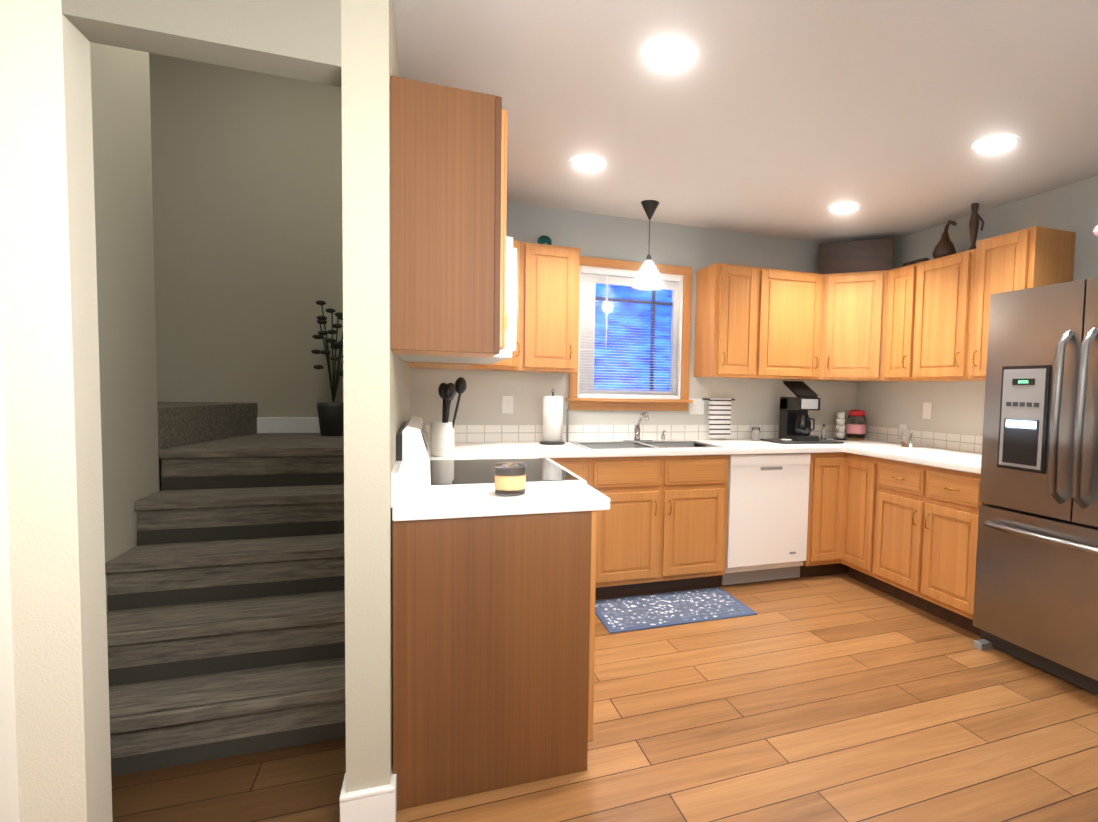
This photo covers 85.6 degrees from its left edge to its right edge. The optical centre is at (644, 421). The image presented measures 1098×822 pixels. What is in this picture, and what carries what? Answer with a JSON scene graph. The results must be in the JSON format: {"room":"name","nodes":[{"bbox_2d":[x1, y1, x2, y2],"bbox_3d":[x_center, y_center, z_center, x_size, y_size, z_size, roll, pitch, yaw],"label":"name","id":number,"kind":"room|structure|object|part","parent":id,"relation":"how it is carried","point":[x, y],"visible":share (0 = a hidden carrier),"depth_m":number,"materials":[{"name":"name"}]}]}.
{"room":"kitchen","nodes":[
{"label":"kitchen","id":0,"kind":"room"},
{"bbox_2d":[0,0,35,821],"bbox_3d":[-1.113,-0.548,-0.118,0.370,3.600,5.890,0,3,-20],"label":"wall","id":1,"kind":"structure","parent":0,"point":[16,805],"depth_m":1.36,"materials":[{"name":"beige paint"}]},
{"bbox_2d":[4,0,343,821],"bbox_3d":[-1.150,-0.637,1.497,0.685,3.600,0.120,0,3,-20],"label":"wall","id":2,"kind":"structure","parent":0,"point":[170,200],"depth_m":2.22,"materials":[{"name":"beige paint"}]},
{"bbox_2d":[257,417,319,432],"bbox_3d":[-2.099,0.023,3.694,0.935,0.099,0.015,0,3,-20],"label":"baseboard","id":3,"kind":"structure","parent":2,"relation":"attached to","point":[264,424],"depth_m":3.64,"materials":[{"name":"white wood"}]},
{"bbox_2d":[341,0,410,792],"bbox_3d":[-1.194,-0.707,2.767,0.115,3.600,2.535,0,3,-20],"label":"wall","id":4,"kind":"structure","parent":0,"point":[377,388],"depth_m":1.61,"materials":[{"name":"beige paint"}]},
{"bbox_2d":[391,461,401,506],"bbox_3d":[-0.773,0.190,1.823,0.019,0.100,0.291,0,3,-20],"label":"trim","id":5,"kind":"structure","parent":4,"relation":"attached to","point":[396,474],"depth_m":1.69,"materials":[{"name":"paint"}]},
{"bbox_2d":[404,361,473,366],"bbox_3d":[-0.994,-0.658,2.862,0.326,0.760,0.380,0,3,-20],"label":"upper cabinet","id":6,"kind":"object","parent":4,"relation":"attached to","point":[408,363],"depth_m":2.77,"materials":[{"name":"brown wood"}]},
{"bbox_2d":[390,76,507,357],"bbox_3d":[-0.615,-0.594,1.839,0.326,0.760,0.285,0,3,-20],"label":"upper cabinet","id":7,"kind":"object","parent":4,"relation":"attached to","point":[448,184],"depth_m":1.70,"materials":[{"name":"brown wood"}]},
{"bbox_2d":[398,237,517,363],"bbox_3d":[-0.764,-0.460,2.353,0.404,0.420,0.750,0,3,-20],"label":"over-the-range microwave","id":8,"kind":"object","parent":4,"relation":"attached to","point":[511,287],"visible":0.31,"depth_m":2.07,"materials":[{"name":"white metal"}]},
{"bbox_2d":[111,573,1097,821],"bbox_3d":[-0.282,1.232,1.161,6.883,0.062,7.500,0,3,-20],"label":"floor","id":9,"kind":"structure","parent":0,"point":[842,697],"depth_m":2.14,"materials":[{"name":"brown wood"}]},
{"bbox_2d":[105,402,345,776],"bbox_3d":[-2.549,0.129,2.504,2.603,1.900,1.940,0,3,-20],"label":"stairs","id":10,"kind":"structure","parent":9,"relation":"on","point":[226,612],"depth_m":2.29,"materials":[{"name":"wood"}]},
{"bbox_2d":[311,300,343,435],"bbox_3d":[-1.881,-0.323,3.559,0.266,0.814,0.175,0,3,-20],"label":"potted plant","id":11,"kind":"object","parent":10,"relation":"on","point":[331,418],"visible":0.69,"depth_m":3.52,"materials":[{"name":"grey"}]},
{"bbox_2d":[397,416,586,490],"bbox_3d":[-0.647,0.559,2.458,0.696,1.130,0.752,0,3,-20],"label":"range","id":12,"kind":"object","parent":9,"relation":"on","point":[421,470],"visible":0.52,"depth_m":2.17,"materials":[{"name":"white"}]},
{"bbox_2d":[392,511,596,809],"bbox_3d":[-0.502,0.717,1.959,0.616,0.874,0.288,0,3,-20],"label":"base cabinet","id":13,"kind":"object","parent":9,"relation":"on","point":[493,646],"visible":0.75,"depth_m":1.80,"materials":[{"name":"brown wood"}]},
{"bbox_2d":[392,484,609,520],"bbox_3d":[-0.472,0.260,1.935,0.656,0.040,0.303,0,3,-20],"label":"countertop","id":14,"kind":"structure","parent":13,"relation":"on","point":[448,503],"depth_m":1.84,"materials":[{"name":"white"}]},
{"bbox_2d":[494,462,525,495],"bbox_3d":[-0.446,0.188,1.938,0.104,0.104,0.104,0,3,-20],"label":"candle jar","id":15,"kind":"object","parent":14,"relation":"on","point":[510,478],"visible":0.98,"depth_m":1.90,"materials":[{"name":"clear glass"}]},
{"bbox_2d":[549,458,596,489],"bbox_3d":[-0.569,0.625,3.621,0.323,0.874,0.617,0,3,-20],"label":"base cabinet","id":16,"kind":"object","parent":9,"relation":"on","point":[585,468],"depth_m":3.36,"materials":[{"name":"brown wood"}]},
{"bbox_2d":[430,448,551,459],"bbox_3d":[-0.849,0.197,2.952,0.656,0.040,0.343,0,3,-20],"label":"countertop","id":17,"kind":"structure","parent":16,"relation":"on","point":[459,453],"depth_m":3.12,"materials":[{"name":"white stone"}]},
{"bbox_2d":[431,377,466,456],"bbox_3d":[-0.991,-0.027,2.953,0.169,0.398,0.210,0,3,-20],"label":"utensil crock","id":18,"kind":"object","parent":17,"relation":"on","point":[442,438],"visible":1,"depth_m":2.90,"materials":[{"name":"white ceramic"}]},
{"bbox_2d":[429,412,900,457],"bbox_3d":[0.255,0.132,3.885,3.375,0.376,0.637,0,3,-20],"label":"countertop","id":19,"kind":"structure","parent":16,"relation":"on","point":[636,447],"depth_m":3.74,"materials":[{"name":"white stone"}]},
{"bbox_2d":[540,389,568,444],"bbox_3d":[-0.578,-0.035,3.697,0.168,0.353,0.160,0,3,-20],"label":"paper towel holder","id":20,"kind":"object","parent":19,"relation":"on","point":[552,417],"visible":1,"depth_m":3.65,"materials":[{"name":"white paper"}]},
{"bbox_2d":[622,412,665,441],"bbox_3d":[0.027,0.039,3.899,0.303,0.201,0.245,0,3,-20],"label":"faucet","id":21,"kind":"object","parent":19,"relation":"on","point":[636,427],"depth_m":3.94,"materials":[{"name":"silver metal"}]},
{"bbox_2d":[751,427,759,440],"bbox_3d":[0.816,0.088,4.296,0.064,0.100,0.064,0,3,-20],"label":"glass jar","id":22,"kind":"object","parent":19,"relation":"on","point":[755,434],"visible":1,"depth_m":4.27,"materials":[{"name":"white glass"}]},
{"bbox_2d":[760,438,843,443],"bbox_3d":[1.142,0.141,4.266,0.510,0.012,0.310,0,3,-20],"label":"tray","id":23,"kind":"object","parent":19,"relation":"on","point":[820,441],"visible":0.56,"depth_m":4.16,"materials":[{"name":"grey"}]},
{"bbox_2d":[779,381,820,440],"bbox_3d":[1.135,-0.081,4.264,0.195,0.430,0.242,0,3,-20],"label":"coffee maker","id":24,"kind":"object","parent":23,"relation":"on","point":[794,422],"visible":0.98,"depth_m":4.21,"materials":[{"name":"black plastic"}]},
{"bbox_2d":[821,424,825,438],"bbox_3d":[1.379,0.079,4.504,0.040,0.120,0.040,0,3,-20],"label":"bottle","id":25,"kind":"object","parent":23,"relation":"on","point":[823,433],"visible":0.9,"depth_m":4.49,"materials":[{"name":"clear glass"}]},
{"bbox_2d":[833,412,846,439],"bbox_3d":[1.514,0.026,4.530,0.109,0.230,0.100,0,3,-20],"label":"mugs","id":26,"kind":"object","parent":19,"relation":"on","point":[840,426],"visible":1,"depth_m":4.50,"materials":[{"name":"white ceramic"}]},
{"bbox_2d":[846,410,865,439],"bbox_3d":[1.653,0.024,4.571,0.145,0.235,0.145,0,3,-20],"label":"cookie jar","id":27,"kind":"object","parent":19,"relation":"on","point":[856,425],"visible":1,"depth_m":4.51,"materials":[{"name":"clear glass"}]},
{"bbox_2d":[595,587,756,633],"bbox_3d":[0.151,1.085,3.412,0.880,0.008,0.470,0,3,-20],"label":"kitchen rug","id":28,"kind":"object","parent":9,"relation":"on","point":[624,614],"visible":0.94,"depth_m":3.37,"materials":[{"name":"blue fabric"}]},
{"bbox_2d":[721,453,810,584],"bbox_3d":[0.713,0.622,4.090,0.601,0.861,0.597,0,3,-20],"label":"dishwasher","id":29,"kind":"object","parent":9,"relation":"on","point":[767,515],"visible":0.81,"depth_m":3.81,"materials":[{"name":"white metal"}]},
{"bbox_2d":[799,452,842,577],"bbox_3d":[1.134,0.629,4.231,0.271,0.874,0.658,0,3,-20],"label":"base cabinet","id":30,"kind":"object","parent":9,"relation":"on","point":[825,504],"depth_m":3.96,"materials":[{"name":"brown wood"}]},
{"bbox_2d":[839,452,882,589],"bbox_3d":[1.683,0.656,3.942,0.658,0.874,0.389,0,3,-20],"label":"base cabinet","id":31,"kind":"object","parent":9,"relation":"on","point":[861,522],"depth_m":3.84,"materials":[{"name":"brown wood"}]},
{"bbox_2d":[879,459,986,635],"bbox_3d":[1.869,0.685,3.500,0.617,0.874,0.841,0,3,-20],"label":"base cabinet","id":32,"kind":"object","parent":9,"relation":"on","point":[906,532],"depth_m":3.31,"materials":[{"name":"brown wood"}]},
{"bbox_2d":[844,444,981,473],"bbox_3d":[1.833,0.221,3.568,0.637,0.040,1.054,0,3,-20],"label":"countertop","id":33,"kind":"structure","parent":32,"relation":"on","point":[970,462],"depth_m":3.56,"materials":[{"name":"white stone"}]},
{"bbox_2d":[900,433,911,446],"bbox_3d":[1.806,0.128,4.057,0.098,0.090,0.068,0,3,-20],"label":"glass mug","id":34,"kind":"object","parent":33,"relation":"on","point":[906,440],"visible":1,"depth_m":4.04,"materials":[{"name":"white"}]},
{"bbox_2d":[973,277,1097,694],"bbox_3d":[2.123,0.284,2.630,0.735,1.780,0.910,0,3,-20],"label":"refrigerator","id":35,"kind":"object","parent":9,"relation":"on","point":[1036,592],"visible":1,"depth_m":2.65,"materials":[{"name":"grey metal"}]},
{"bbox_2d":[1093,225,1097,235],"bbox_3d":[2.180,-0.820,2.652,0.229,0.422,0.251,0,3,-20],"label":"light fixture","id":36,"kind":"object","parent":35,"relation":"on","point":[1095,230],"visible":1,"depth_m":2.67,"materials":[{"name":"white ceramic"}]},
{"bbox_2d":[411,202,858,441],"bbox_3d":[0.129,-0.177,4.228,3.383,2.440,0.120,0,3,-20],"label":"wall","id":37,"kind":"structure","parent":0,"point":[756,402],"depth_m":4.05,"materials":[{"name":"grey paint"}]},
{"bbox_2d":[408,236,579,372],"bbox_3d":[-0.862,-0.686,3.439,0.975,0.760,0.610,0,3,-20],"label":"upper cabinet","id":38,"kind":"object","parent":37,"relation":"attached to","point":[547,308],"visible":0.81,"depth_m":3.52,"materials":[{"name":"brown wood"}]},
{"bbox_2d":[537,235,551,244],"bbox_3d":[-0.620,-1.110,3.614,0.096,0.075,0.096,0,3,-20],"label":"insulator","id":39,"kind":"object","parent":38,"relation":"on","point":[544,239],"visible":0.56,"depth_m":3.58,"materials":[{"name":"teal glass"}]},
{"bbox_2d":[502,396,512,412],"bbox_3d":[-0.888,-0.110,3.786,0.070,0.114,0.008,0,3,-20],"label":"electrical outlet","id":40,"kind":"object","parent":37,"relation":"attached to","point":[507,404],"visible":1,"depth_m":3.78,"materials":[{"name":"white plastic"}]},
{"bbox_2d":[566,256,692,410],"bbox_3d":[-0.102,-0.592,4.084,0.916,1.023,0.160,0,3,-20],"label":"window","id":41,"kind":"structure","parent":37,"relation":"in","point":[617,290],"depth_m":4.12,"materials":[{"name":"brown wood"}]},
{"bbox_2d":[579,267,680,397],"bbox_3d":[-0.097,-0.602,4.073,0.728,0.859,0.043,0,3,-20],"label":"window blinds","id":42,"kind":"object","parent":41,"relation":"attached to","point":[611,273],"visible":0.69,"depth_m":4.05,"materials":[{"name":"white"}]},
{"bbox_2d":[425,425,846,441],"bbox_3d":[0.145,0.077,4.182,3.383,0.107,0.008,0,3,-20],"label":"tile backsplash","id":43,"kind":"structure","parent":37,"relation":"attached to","point":[510,433],"depth_m":4.03,"materials":[{"name":"tile"}]},
{"bbox_2d":[689,399,703,413],"bbox_3d":[0.378,-0.110,4.256,0.115,0.114,0.008,0,3,-20],"label":"switch plate","id":44,"kind":"object","parent":37,"relation":"attached to","point":[696,406],"visible":0.9,"depth_m":4.25,"materials":[{"name":"white plastic"}]},
{"bbox_2d":[702,398,734,437],"bbox_3d":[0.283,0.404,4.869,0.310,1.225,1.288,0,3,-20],"label":"towel rail","id":45,"kind":"object","parent":37,"relation":"attached to","point":[719,419],"visible":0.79,"depth_m":4.25,"materials":[{"name":"white fabric"}]},
{"bbox_2d":[708,398,730,437],"bbox_3d":[0.546,-0.028,4.264,0.170,0.286,0.024,0,3,-20],"label":"towel","id":46,"kind":"object","parent":45,"relation":"hanging from","point":[719,417],"depth_m":4.25,"materials":[{"name":"white fabric"}]},
{"bbox_2d":[694,263,761,378],"bbox_3d":[0.603,-0.693,4.134,0.395,0.760,0.326,0,3,-20],"label":"upper cabinet","id":47,"kind":"object","parent":37,"relation":"attached to","point":[722,307],"depth_m":3.97,"materials":[{"name":"brown wood"}]},
{"bbox_2d":[746,266,829,380],"bbox_3d":[0.977,-0.691,4.246,0.655,0.760,0.376,0,3,-20],"label":"upper cabinet","id":48,"kind":"object","parent":37,"relation":"attached to","point":[789,309],"depth_m":4.11,"materials":[{"name":"brown wood"}]},
{"bbox_2d":[393,0,1097,242],"bbox_3d":[-0.215,-1.852,0.993,6.883,1.240,7.500,0,3,-20],"label":"ceiling","id":49,"kind":"structure","parent":0,"point":[792,119],"depth_m":2.35,"materials":[{"name":"grey paint"}]},
{"bbox_2d":[570,155,606,169],"bbox_3d":[-0.292,-1.339,3.029,0.190,0.007,0.190,0,3,-20],"label":"recessed light","id":50,"kind":"object","parent":49,"relation":"in","point":[585,162],"visible":0.96,"depth_m":3.01,"materials":[{"name":"white"}]},
{"bbox_2d":[633,200,663,288],"bbox_3d":[0.027,-1.110,3.672,0.200,0.519,0.200,0,3,-20],"label":"pendant lamp","id":51,"kind":"object","parent":49,"relation":"hanging from","point":[648,276],"visible":1,"depth_m":3.63,"materials":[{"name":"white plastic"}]},
{"bbox_3d":[0.024,-0.930,3.682,0.200,0.158,0.200,0,3,-20],"label":"pendant shade","id":52,"kind":"part","parent":51,"relation":"part of","materials":[{"name":"white glass"}]},
{"bbox_2d":[642,37,696,69],"bbox_3d":[0.085,-1.276,2.031,0.190,0.007,0.190,0,3,-20],"label":"recessed light","id":53,"kind":"object","parent":49,"relation":"in","point":[668,53],"visible":1,"depth_m":2.02,"materials":[{"name":"white"}]},
{"bbox_2d":[828,202,859,212],"bbox_3d":[1.247,-1.340,3.663,0.190,0.007,0.190,0,3,-20],"label":"recessed light","id":54,"kind":"object","parent":49,"relation":"in","point":[844,207],"visible":0.96,"depth_m":3.65,"materials":[{"name":"white"}]},
{"bbox_2d":[972,135,1019,152],"bbox_3d":[1.619,-1.279,2.696,0.190,0.007,0.190,0,3,-20],"label":"recessed light","id":55,"kind":"object","parent":49,"relation":"in","point":[997,143],"visible":1,"depth_m":2.68,"materials":[{"name":"white"}]},
{"bbox_2d":[858,176,1097,452],"bbox_3d":[2.899,0.015,1.795,0.120,2.440,6.620,0,3,-20],"label":"wall","id":56,"kind":"structure","parent":0,"point":[957,407],"depth_m":3.81,"materials":[{"name":"grey paint"}]},
{"bbox_2d":[826,271,877,381],"bbox_3d":[1.567,-0.683,4.340,0.610,0.760,0.610,0,3,-20],"label":"upper cabinet","id":57,"kind":"object","parent":56,"relation":"attached to","point":[852,320],"depth_m":4.13,"materials":[{"name":"brown wood"}]},
{"bbox_2d":[818,238,894,273],"bbox_3d":[1.546,-1.193,4.294,0.520,0.260,0.030,3,3,25],"label":"board","id":58,"kind":"object","parent":57,"relation":"on","point":[859,256],"visible":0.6,"depth_m":4.28,"materials":[{"name":"brown wood"}]},
{"bbox_2d":[874,261,925,381],"bbox_3d":[1.833,-0.657,3.960,0.376,0.760,0.381,0,3,-20],"label":"upper cabinet","id":59,"kind":"object","parent":56,"relation":"attached to","point":[899,289],"depth_m":3.91,"materials":[{"name":"brown wood"}]},
{"bbox_2d":[899,424,906,434],"bbox_3d":[1.901,0.077,4.303,0.008,0.114,0.070,0,3,-20],"label":"electrical outlet","id":60,"kind":"object","parent":56,"relation":"attached to","point":[903,427],"visible":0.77,"depth_m":4.30,"materials":[{"name":"white plastic"}]},
{"bbox_2d":[865,426,982,452],"bbox_3d":[2.027,0.130,3.961,0.008,0.107,1.663,0,3,-20],"label":"backsplash","id":61,"kind":"structure","parent":56,"relation":"attached to","point":[960,442],"depth_m":4.05,"materials":[{"name":"tile"}]},
{"bbox_2d":[922,403,931,418],"bbox_3d":[1.977,-0.076,4.097,0.008,0.114,0.070,0,3,-20],"label":"electrical outlet","id":62,"kind":"object","parent":56,"relation":"attached to","point":[926,410],"visible":1,"depth_m":4.09,"materials":[{"name":"white plastic"}]},
{"bbox_2d":[918,249,973,381],"bbox_3d":[1.961,-0.639,3.687,0.326,0.760,0.490,0,3,-20],"label":"upper cabinet","id":63,"kind":"object","parent":56,"relation":"attached to","point":[926,321],"depth_m":3.56,"materials":[{"name":"brown wood"}]},
{"bbox_2d":[902,220,956,266],"bbox_3d":[1.906,-1.163,3.872,0.140,0.262,0.408,0,3,-20],"label":"decor","id":64,"kind":"object","parent":63,"relation":"on","point":[944,246],"visible":0.73,"depth_m":3.75,"materials":[{"name":"brown ceramic"}]},
{"bbox_2d":[968,203,983,249],"bbox_3d":[2.012,-1.180,3.560,0.091,0.335,0.070,0,3,-20],"label":"figurine","id":65,"kind":"object","parent":63,"relation":"on","point":[974,222],"visible":0.65,"depth_m":3.54,"materials":[{"name":"brown wood"}]},
{"bbox_2d":[966,226,1075,380],"bbox_3d":[2.108,-0.634,3.290,0.326,0.800,0.355,0,3,-20],"label":"upper cabinet","id":66,"kind":"object","parent":56,"relation":"attached to","point":[1036,256],"depth_m":3.17,"materials":[{"name":"brown wood"}]}
]}

